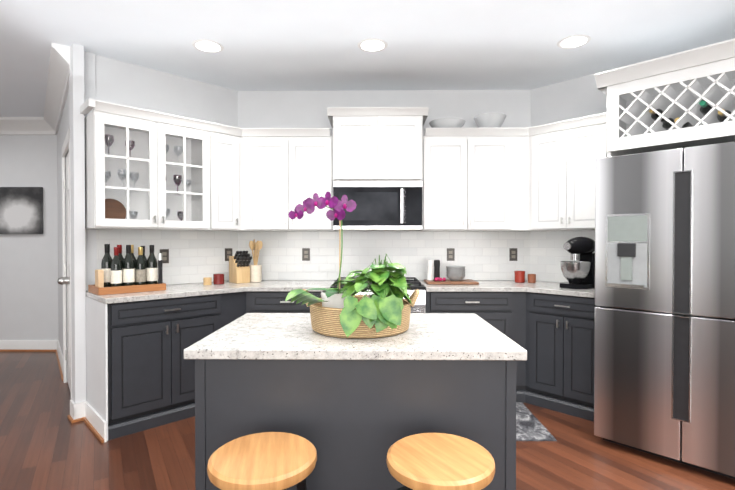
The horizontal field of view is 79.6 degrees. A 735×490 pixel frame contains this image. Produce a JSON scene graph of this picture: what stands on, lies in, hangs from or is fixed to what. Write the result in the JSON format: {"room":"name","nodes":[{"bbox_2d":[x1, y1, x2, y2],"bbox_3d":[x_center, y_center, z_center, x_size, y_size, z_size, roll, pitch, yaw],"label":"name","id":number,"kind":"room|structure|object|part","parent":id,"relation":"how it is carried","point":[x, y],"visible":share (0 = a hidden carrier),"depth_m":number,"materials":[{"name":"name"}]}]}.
{"room":"kitchen","nodes":[
{"label":"kitchen","id":0,"kind":"room"},
{"bbox_2d":[0,135,58,339],"bbox_3d":[-5.630,-0.109,5.209,4.700,2.680,0.140,0,1,1],"label":"wall","id":1,"kind":"structure","parent":0,"point":[28,287],"depth_m":5.12,"materials":[{"name":"paint"}]},
{"bbox_2d":[0,187,42,233],"bbox_3d":[-4.031,-0.397,5.094,0.540,0.540,0.042,0,1,1],"label":"picture","id":2,"kind":"object","parent":1,"relation":"attached to","point":[21,210],"visible":1,"depth_m":5.07},
{"bbox_2d":[0,340,56,351],"bbox_3d":[-5.581,1.170,5.136,4.600,0.125,0.031,0,1,1],"label":"baseboard","id":3,"kind":"structure","parent":1,"relation":"attached to","point":[32,345],"depth_m":5.12,"materials":[{"name":"white wood"}]},
{"bbox_2d":[0,117,56,134],"bbox_3d":[-5.581,-1.362,5.061,4.600,0.170,0.125,0,1,1],"label":"crown molding","id":4,"kind":"structure","parent":1,"relation":"attached to","point":[25,126],"depth_m":5.05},
{"bbox_2d":[57,51,96,380],"bbox_3d":[-2.832,-0.098,4.233,0.140,2.680,2.450,0,1,-37],"label":"wall","id":5,"kind":"structure","parent":0,"point":[63,128],"depth_m":3.98,"materials":[{"name":"paint"}]},
{"bbox_2d":[43,43,69,133],"bbox_3d":[-2.928,-1.352,4.127,0.125,0.170,2.480,0,1,-37],"label":"crown molding","id":6,"kind":"structure","parent":5,"relation":"attached to","point":[58,81],"depth_m":3.67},
{"bbox_2d":[55,340,62,379],"bbox_3d":[-2.900,1.180,4.194,0.031,0.125,2.450,0,1,-37],"label":"baseboard","id":7,"kind":"structure","parent":5,"relation":"attached to","point":[59,354],"depth_m":4.55,"materials":[{"name":"white wood"}]},
{"bbox_2d":[57,126,71,399],"bbox_3d":[-2.494,0.188,3.626,0.125,2.120,1.010,0,1,-37],"label":"door frame","id":8,"kind":"structure","parent":5,"relation":"attached to","point":[63,280],"depth_m":3.79,"materials":[{"name":"white wood"}]},
{"bbox_2d":[68,400,106,442],"bbox_3d":[-1.921,1.193,3.006,0.097,0.125,0.632,-1,1,-44],"label":"baseboard","id":9,"kind":"structure","parent":5,"relation":"attached to","point":[90,416],"depth_m":3.06,"materials":[{"name":"white wood"}]},
{"bbox_2d":[80,99,123,230],"bbox_3d":[-1.960,-0.553,3.143,0.278,0.869,0.251,0,1,1],"label":"upper cabinet","id":10,"kind":"object","parent":5,"relation":"attached to","point":[94,166],"depth_m":3.05,"materials":[{"name":"white wood"}]},
{"bbox_2d":[69,43,237,440],"bbox_3d":[-1.482,-0.091,3.529,1.420,2.680,0.758,-1,1,-44],"label":"wall","id":11,"kind":"structure","parent":0,"point":[125,83],"depth_m":3.17,"materials":[{"name":"paint"}]},
{"bbox_2d":[100,111,155,222],"bbox_3d":[-1.725,-0.538,3.166,0.301,0.716,0.302,0,1,1],"label":"door","id":12,"kind":"structure","parent":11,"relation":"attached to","point":[127,138],"depth_m":3.29,"materials":[{"name":"white wood"}]},
{"bbox_2d":[120,107,179,122],"bbox_3d":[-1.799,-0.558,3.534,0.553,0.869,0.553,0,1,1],"label":"crown molding","id":13,"kind":"structure","parent":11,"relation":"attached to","point":[171,118],"depth_m":3.25,"materials":[{"name":"white wood"}]},
{"bbox_2d":[124,115,179,226],"bbox_3d":[-1.794,-0.536,3.529,0.545,0.791,0.546,0,1,1],"label":"upper cabinet","id":14,"kind":"object","parent":11,"relation":"attached to","point":[160,120],"depth_m":3.31,"materials":[{"name":"white wood"}]},
{"bbox_2d":[85,229,237,289],"bbox_3d":[-1.656,0.099,3.688,1.250,0.466,0.008,-1,1,-44],"label":"backsplash","id":15,"kind":"structure","parent":11,"relation":"attached to","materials":[{"name":"tile"}]},
{"bbox_2d":[164,123,207,222],"bbox_3d":[-1.434,-0.541,3.449,0.297,0.716,0.298,0,1,1],"label":"door","id":16,"kind":"structure","parent":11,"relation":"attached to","point":[196,201],"depth_m":3.58,"materials":[{"name":"white wood"}]},
{"bbox_2d":[180,119,207,226],"bbox_3d":[-1.406,-0.559,3.681,0.246,0.869,0.277,0,1,1],"label":"upper cabinet","id":17,"kind":"object","parent":11,"relation":"attached to","point":[202,123],"depth_m":3.49,"materials":[{"name":"white wood"}]},
{"bbox_2d":[208,122,239,230],"bbox_3d":[-1.299,-0.561,3.830,0.428,0.869,0.577,0,1,1],"label":"upper cabinet","id":18,"kind":"object","parent":11,"relation":"attached to","point":[223,140],"depth_m":3.67,"materials":[{"name":"white wood"}]},
{"bbox_2d":[240,123,331,230],"bbox_3d":[-0.753,-0.562,3.914,0.921,0.869,0.395,0,1,1],"label":"upper cabinet","id":19,"kind":"object","parent":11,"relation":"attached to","point":[281,168],"depth_m":3.78,"materials":[{"name":"white wood"}]},
{"bbox_2d":[238,230,529,279],"bbox_3d":[0.150,0.094,4.106,2.725,0.466,0.008,0,1,1],"label":"backsplash","id":20,"kind":"structure","parent":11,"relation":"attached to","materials":[{"name":"tile"}]},
{"bbox_2d":[0,351,734,489],"bbox_3d":[-1.016,1.294,2.148,14.000,0.060,12.500,0,1,1],"label":"floor","id":21,"kind":"structure","parent":0,"point":[46,443],"depth_m":2.64,"materials":[{"name":"brown wood"}]},
{"bbox_2d":[104,303,247,439],"bbox_3d":[-1.534,0.810,3.491,1.117,0.880,1.289,0,1,1],"label":"base cabinet","id":22,"kind":"object","parent":21,"relation":"on","point":[151,384],"depth_m":3.03,"materials":[{"name":"grey wood"}]},
{"bbox_2d":[86,279,335,306],"bbox_3d":[-1.201,0.353,3.467,1.802,0.036,1.323,0,1,1],"label":"countertop","id":23,"kind":"structure","parent":22,"relation":"on","point":[267,292],"depth_m":3.50,"materials":[{"name":"white stone"}]},
{"bbox_2d":[88,283,165,294],"bbox_3d":[-1.754,0.311,3.225,0.440,0.050,0.280,-1,1,-44],"label":"tray","id":24,"kind":"object","parent":23,"relation":"on","point":[93,289],"visible":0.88,"depth_m":3.10,"materials":[{"name":"brown wood"}]},
{"bbox_2d":[95,269,103,287],"bbox_3d":[-1.884,0.249,3.097,0.036,0.150,0.090,-1,1,-44],"label":"kraft box","id":25,"kind":"object","parent":24,"relation":"on","point":[99,277],"visible":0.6,"depth_m":3.07,"materials":[{"name":"cardboard"}]},
{"bbox_2d":[101,244,107,286],"bbox_3d":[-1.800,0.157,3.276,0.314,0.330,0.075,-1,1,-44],"label":"wine bottle","id":26,"kind":"object","parent":24,"relation":"on","point":[104,261],"depth_m":3.16,"materials":[{"name":"black glass"}]},
{"bbox_2d":[158,253,162,283],"bbox_3d":[-1.542,0.192,3.279,0.027,0.260,0.028,-1,1,-44],"label":"corkscrew","id":27,"kind":"object","parent":24,"relation":"on","point":[160,278],"visible":0.89,"depth_m":3.27,"materials":[{"name":"black plastic"}]},
{"bbox_2d":[203,277,211,284],"bbox_3d":[-1.334,0.301,3.676,0.065,0.060,0.066,-1,1,-44],"label":"candle","id":28,"kind":"object","parent":23,"relation":"on","point":[207,280],"visible":1,"depth_m":3.65,"materials":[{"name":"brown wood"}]},
{"bbox_2d":[213,274,223,284],"bbox_3d":[-1.260,0.288,3.735,0.090,0.085,0.090,-1,1,-44],"label":"candle jar","id":29,"kind":"object","parent":23,"relation":"on","point":[218,279],"visible":1,"depth_m":3.70,"materials":[{"name":"red glass"}]},
{"bbox_2d":[229,251,251,282],"bbox_3d":[-1.109,0.190,3.862,0.120,0.280,0.237,-1,1,-39],"label":"knife block","id":30,"kind":"object","parent":23,"relation":"on","point":[239,267],"visible":1,"depth_m":3.82,"materials":[{"name":"brown wood"}]},
{"bbox_2d":[249,239,262,281],"bbox_3d":[-0.995,0.138,3.926,0.121,0.382,0.112,0,1,1],"label":"utensil crock","id":31,"kind":"object","parent":23,"relation":"on","point":[255,271],"visible":0.98,"depth_m":3.90,"materials":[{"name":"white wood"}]},
{"bbox_2d":[207,432,316,489],"bbox_3d":[-0.302,0.940,1.286,0.386,0.668,0.386,0,1,-11],"label":"stool","id":32,"kind":"object","parent":21,"relation":"on","point":[271,461],"visible":1,"depth_m":1.23,"materials":[{"name":"brown wood"}]},
{"bbox_2d":[260,307,309,312],"bbox_3d":[-0.614,0.807,3.820,0.638,0.880,0.610,0,1,1],"label":"base cabinet","id":33,"kind":"object","parent":21,"relation":"on","point":[262,309],"depth_m":3.51,"materials":[{"name":"grey wood"}]},
{"bbox_2d":[184,313,526,489],"bbox_3d":[-0.039,0.810,1.881,1.170,0.915,0.760,0,1,1],"label":"kitchen island","id":34,"kind":"object","parent":21,"relation":"on","point":[352,411],"visible":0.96,"depth_m":1.53,"materials":[{"name":"stone"}]},
{"bbox_2d":[285,191,418,338],"bbox_3d":[-0.056,0.064,1.822,0.549,0.575,0.489,0,1,1],"label":"potted plant","id":35,"kind":"object","parent":34,"relation":"on","point":[383,310],"visible":1,"depth_m":1.71,"materials":[{"name":"green plant"}]},
{"bbox_3d":[-0.130,0.268,1.852,0.132,0.142,0.132,0,1,1],"label":"orchid pot","id":36,"kind":"part","parent":35,"relation":"part of","materials":[{"name":"white ceramic"}]},
{"bbox_2d":[302,289,418,338],"bbox_3d":[-0.029,0.268,1.855,0.496,0.167,0.426,0,1,1],"label":"basket tray","id":37,"kind":"object","parent":34,"relation":"on","point":[325,311],"depth_m":1.72,"materials":[{"name":"beige wicker"}]},
{"bbox_2d":[330,277,425,312],"bbox_3d":[0.086,0.772,3.762,0.752,0.949,0.675,0,1,1],"label":"range","id":38,"kind":"object","parent":21,"relation":"on","point":[419,306],"visible":0.12,"depth_m":3.48,"materials":[{"name":"silver metal"}]},
{"bbox_2d":[386,433,494,489],"bbox_3d":[0.209,0.940,1.280,0.386,0.668,0.386,0,1,-31],"label":"stool","id":39,"kind":"object","parent":21,"relation":"on","point":[432,461],"visible":1,"depth_m":1.23,"materials":[{"name":"brown wood"}]},
{"bbox_2d":[425,291,503,333],"bbox_3d":[0.812,0.807,3.803,0.688,0.880,0.610,0,1,1],"label":"base cabinet","id":40,"kind":"object","parent":21,"relation":"on","point":[490,310],"depth_m":3.50,"materials":[{"name":"grey wood"}]},
{"bbox_2d":[516,402,556,440],"bbox_3d":[0.681,1.250,3.158,1.070,0.008,0.660,0,1,1],"label":"rug","id":41,"kind":"object","parent":21,"relation":"on","point":[530,426],"visible":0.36,"depth_m":3.00,"materials":[{"name":"grey fabric"}]},
{"bbox_2d":[528,299,596,421],"bbox_3d":[1.679,0.809,3.594,0.834,0.880,1.006,0,1,1],"label":"base cabinet","id":42,"kind":"object","parent":21,"relation":"on","point":[560,331],"depth_m":3.29,"materials":[{"name":"grey wood"}]},
{"bbox_2d":[418,279,594,298],"bbox_3d":[1.280,0.351,3.584,1.629,0.036,1.030,0,1,1],"label":"countertop","id":43,"kind":"structure","parent":42,"relation":"on","point":[487,288],"depth_m":3.49,"materials":[{"name":"white stone"}]},
{"bbox_2d":[424,279,478,284],"bbox_3d":[0.719,0.320,3.827,0.430,0.020,0.280,0,1,1],"label":"cutting board","id":44,"kind":"object","parent":43,"relation":"on","point":[450,282],"visible":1,"depth_m":3.69,"materials":[{"name":"brown wood"}]},
{"bbox_2d":[427,260,432,279],"bbox_3d":[0.550,0.219,3.868,0.054,0.178,0.053,0,1,1],"label":"salt mill","id":45,"kind":"object","parent":44,"relation":"on","point":[429,269],"visible":1,"depth_m":3.85,"materials":[{"name":"white ceramic"}]},
{"bbox_2d":[434,260,439,277],"bbox_3d":[0.610,0.219,3.867,0.054,0.178,0.053,0,1,1],"label":"pepper mill","id":46,"kind":"object","parent":44,"relation":"on","point":[436,268],"visible":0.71,"depth_m":3.85,"materials":[{"name":"black plastic"}]},
{"bbox_2d":[434,277,445,280],"bbox_3d":[0.618,0.292,3.758,0.100,0.032,0.082,0,1,1],"label":"radishes","id":47,"kind":"object","parent":44,"relation":"on","point":[439,279],"visible":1,"depth_m":3.74,"materials":[{"name":"food"}]},
{"bbox_2d":[446,266,465,280],"bbox_3d":[0.769,0.247,3.846,0.168,0.122,0.168,0,1,1],"label":"stacked bowls","id":48,"kind":"object","parent":44,"relation":"on","point":[455,273],"visible":1,"depth_m":3.78,"materials":[{"name":"grey ceramic"}]},
{"bbox_2d":[514,271,524,282],"bbox_3d":[1.340,0.279,3.879,0.090,0.100,0.090,0,1,1],"label":"cup","id":49,"kind":"object","parent":43,"relation":"on","point":[519,276],"visible":1,"depth_m":3.84,"materials":[{"name":"red ceramic"}]},
{"bbox_2d":[528,274,535,282],"bbox_3d":[1.435,0.292,3.848,0.070,0.075,0.070,0,1,1],"label":"cup","id":50,"kind":"object","parent":43,"relation":"on","point":[531,278],"visible":1,"depth_m":3.82,"materials":[{"name":"orange ceramic"}]},
{"bbox_2d":[560,237,594,288],"bbox_3d":[1.684,0.134,3.482,0.360,0.400,0.222,0,1,-31],"label":"stand mixer","id":51,"kind":"object","parent":43,"relation":"on","point":[580,274],"visible":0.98,"depth_m":3.40,"materials":[{"name":"black metal"},{"name":"plain stainless steel"}]},
{"bbox_2d":[576,71,652,290],"bbox_3d":[1.890,0.035,3.275,0.436,2.436,0.436,0,1,1],"label":"tall cabinet","id":52,"kind":"object","parent":21,"relation":"on","point":[607,75],"depth_m":3.33,"materials":[{"name":"white wood"}]},
{"bbox_2d":[594,141,734,478],"bbox_3d":[2.045,0.358,2.740,0.895,1.800,0.912,-1,1,-44],"label":"refrigerator","id":53,"kind":"object","parent":21,"relation":"on","point":[664,359],"visible":1,"depth_m":2.50,"materials":[{"name":"silver metal"}]},
{"bbox_2d":[0,0,734,116],"bbox_3d":[-1.016,-1.446,2.119,14.000,0.060,12.500,0,1,1],"label":"ceiling","id":54,"kind":"structure","parent":0,"point":[289,45],"depth_m":3.04,"materials":[{"name":"paint"}]},
{"bbox_2d":[192,39,223,52],"bbox_3d":[-1.144,-1.423,3.161,0.216,0.005,0.216,0,1,1],"label":"recessed light","id":55,"kind":"object","parent":54,"relation":"in","point":[208,46],"visible":1,"depth_m":3.15,"materials":[{"name":"white"}]},
{"bbox_2d":[357,38,387,51],"bbox_3d":[0.036,-1.423,3.147,0.216,0.005,0.216,0,1,1],"label":"recessed light","id":56,"kind":"object","parent":54,"relation":"in","point":[372,45],"visible":1,"depth_m":3.14,"materials":[{"name":"white"}]},
{"bbox_2d":[557,35,590,48],"bbox_3d":[1.446,-1.422,3.090,0.216,0.005,0.216,0,1,1],"label":"recessed light","id":57,"kind":"object","parent":54,"relation":"in","point":[573,41],"visible":1,"depth_m":3.08,"materials":[{"name":"white"}]},
{"bbox_2d":[238,90,530,135],"bbox_3d":[0.139,-0.098,4.180,3.300,2.680,0.140,0,1,1],"label":"wall","id":58,"kind":"structure","parent":0,"point":[282,109],"depth_m":4.10,"materials":[{"name":"paint"}]},
{"bbox_2d":[332,107,423,178],"bbox_3d":[0.088,-0.848,3.896,0.756,0.607,0.405,0,1,1],"label":"upper cabinet","id":59,"kind":"object","parent":58,"relation":"attached to","point":[368,142],"depth_m":3.69,"materials":[{"name":"white wood"}]},
{"bbox_2d":[332,179,423,230],"bbox_3d":[0.088,-0.337,3.891,0.752,0.406,0.426,0,1,1],"label":"microwave","id":60,"kind":"object","parent":58,"relation":"attached to","point":[382,204],"depth_m":3.71,"materials":[{"name":"silver metal"}]},
{"bbox_2d":[424,127,503,230],"bbox_3d":[0.850,-0.562,3.925,0.764,0.869,0.335,0,1,1],"label":"upper cabinet","id":61,"kind":"object","parent":58,"relation":"attached to","point":[464,167],"depth_m":3.76,"materials":[{"name":"white wood"}]},
{"bbox_2d":[429,118,464,127],"bbox_3d":[0.705,-1.036,3.903,0.314,0.095,0.314,-1,1,-44],"label":"glass bowl","id":62,"kind":"object","parent":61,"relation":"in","point":[456,122],"depth_m":3.80,"materials":[{"name":"glass"}]},
{"bbox_2d":[474,113,505,126],"bbox_3d":[1.085,-1.061,3.908,0.278,0.145,0.278,-1,1,-44],"label":"glass bowl","id":63,"kind":"object","parent":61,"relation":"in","point":[498,121],"depth_m":3.82,"materials":[{"name":"glass"}]},
{"bbox_2d":[531,38,734,281],"bbox_3d":[2.645,-0.085,3.033,0.140,2.680,3.300,-1,1,-44],"label":"wall","id":64,"kind":"structure","parent":0,"point":[583,96],"depth_m":3.84,"materials":[{"name":"paint"}]},
{"bbox_2d":[504,127,531,230],"bbox_3d":[1.341,-0.561,3.889,0.336,0.869,0.395,0,1,1],"label":"upper cabinet","id":65,"kind":"object","parent":64,"relation":"attached to","point":[517,140],"depth_m":3.77,"materials":[{"name":"white wood"}]},
{"bbox_2d":[532,115,591,230],"bbox_3d":[1.737,-0.559,3.676,0.720,0.869,0.812,0,1,1],"label":"upper cabinet","id":66,"kind":"object","parent":64,"relation":"attached to","point":[561,161],"depth_m":3.55,"materials":[{"name":"white wood"}]},
{"bbox_2d":[530,230,594,281],"bbox_3d":[1.802,0.098,3.791,0.008,0.466,0.840,-1,1,-44],"label":"backsplash","id":67,"kind":"structure","parent":64,"relation":"attached to","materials":[{"name":"tile"}]},
{"bbox_2d":[588,39,734,154],"bbox_3d":[2.144,-0.877,2.800,0.982,0.430,0.982,0,1,1],"label":"upper cabinet","id":68,"kind":"object","parent":64,"relation":"attached to","point":[680,99],"depth_m":2.83,"materials":[{"name":"white wood"}]},
{"bbox_2d":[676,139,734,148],"bbox_3d":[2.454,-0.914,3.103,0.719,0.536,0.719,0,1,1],"label":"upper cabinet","id":69,"kind":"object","parent":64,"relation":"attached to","point":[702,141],"depth_m":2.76,"materials":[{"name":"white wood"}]}
]}

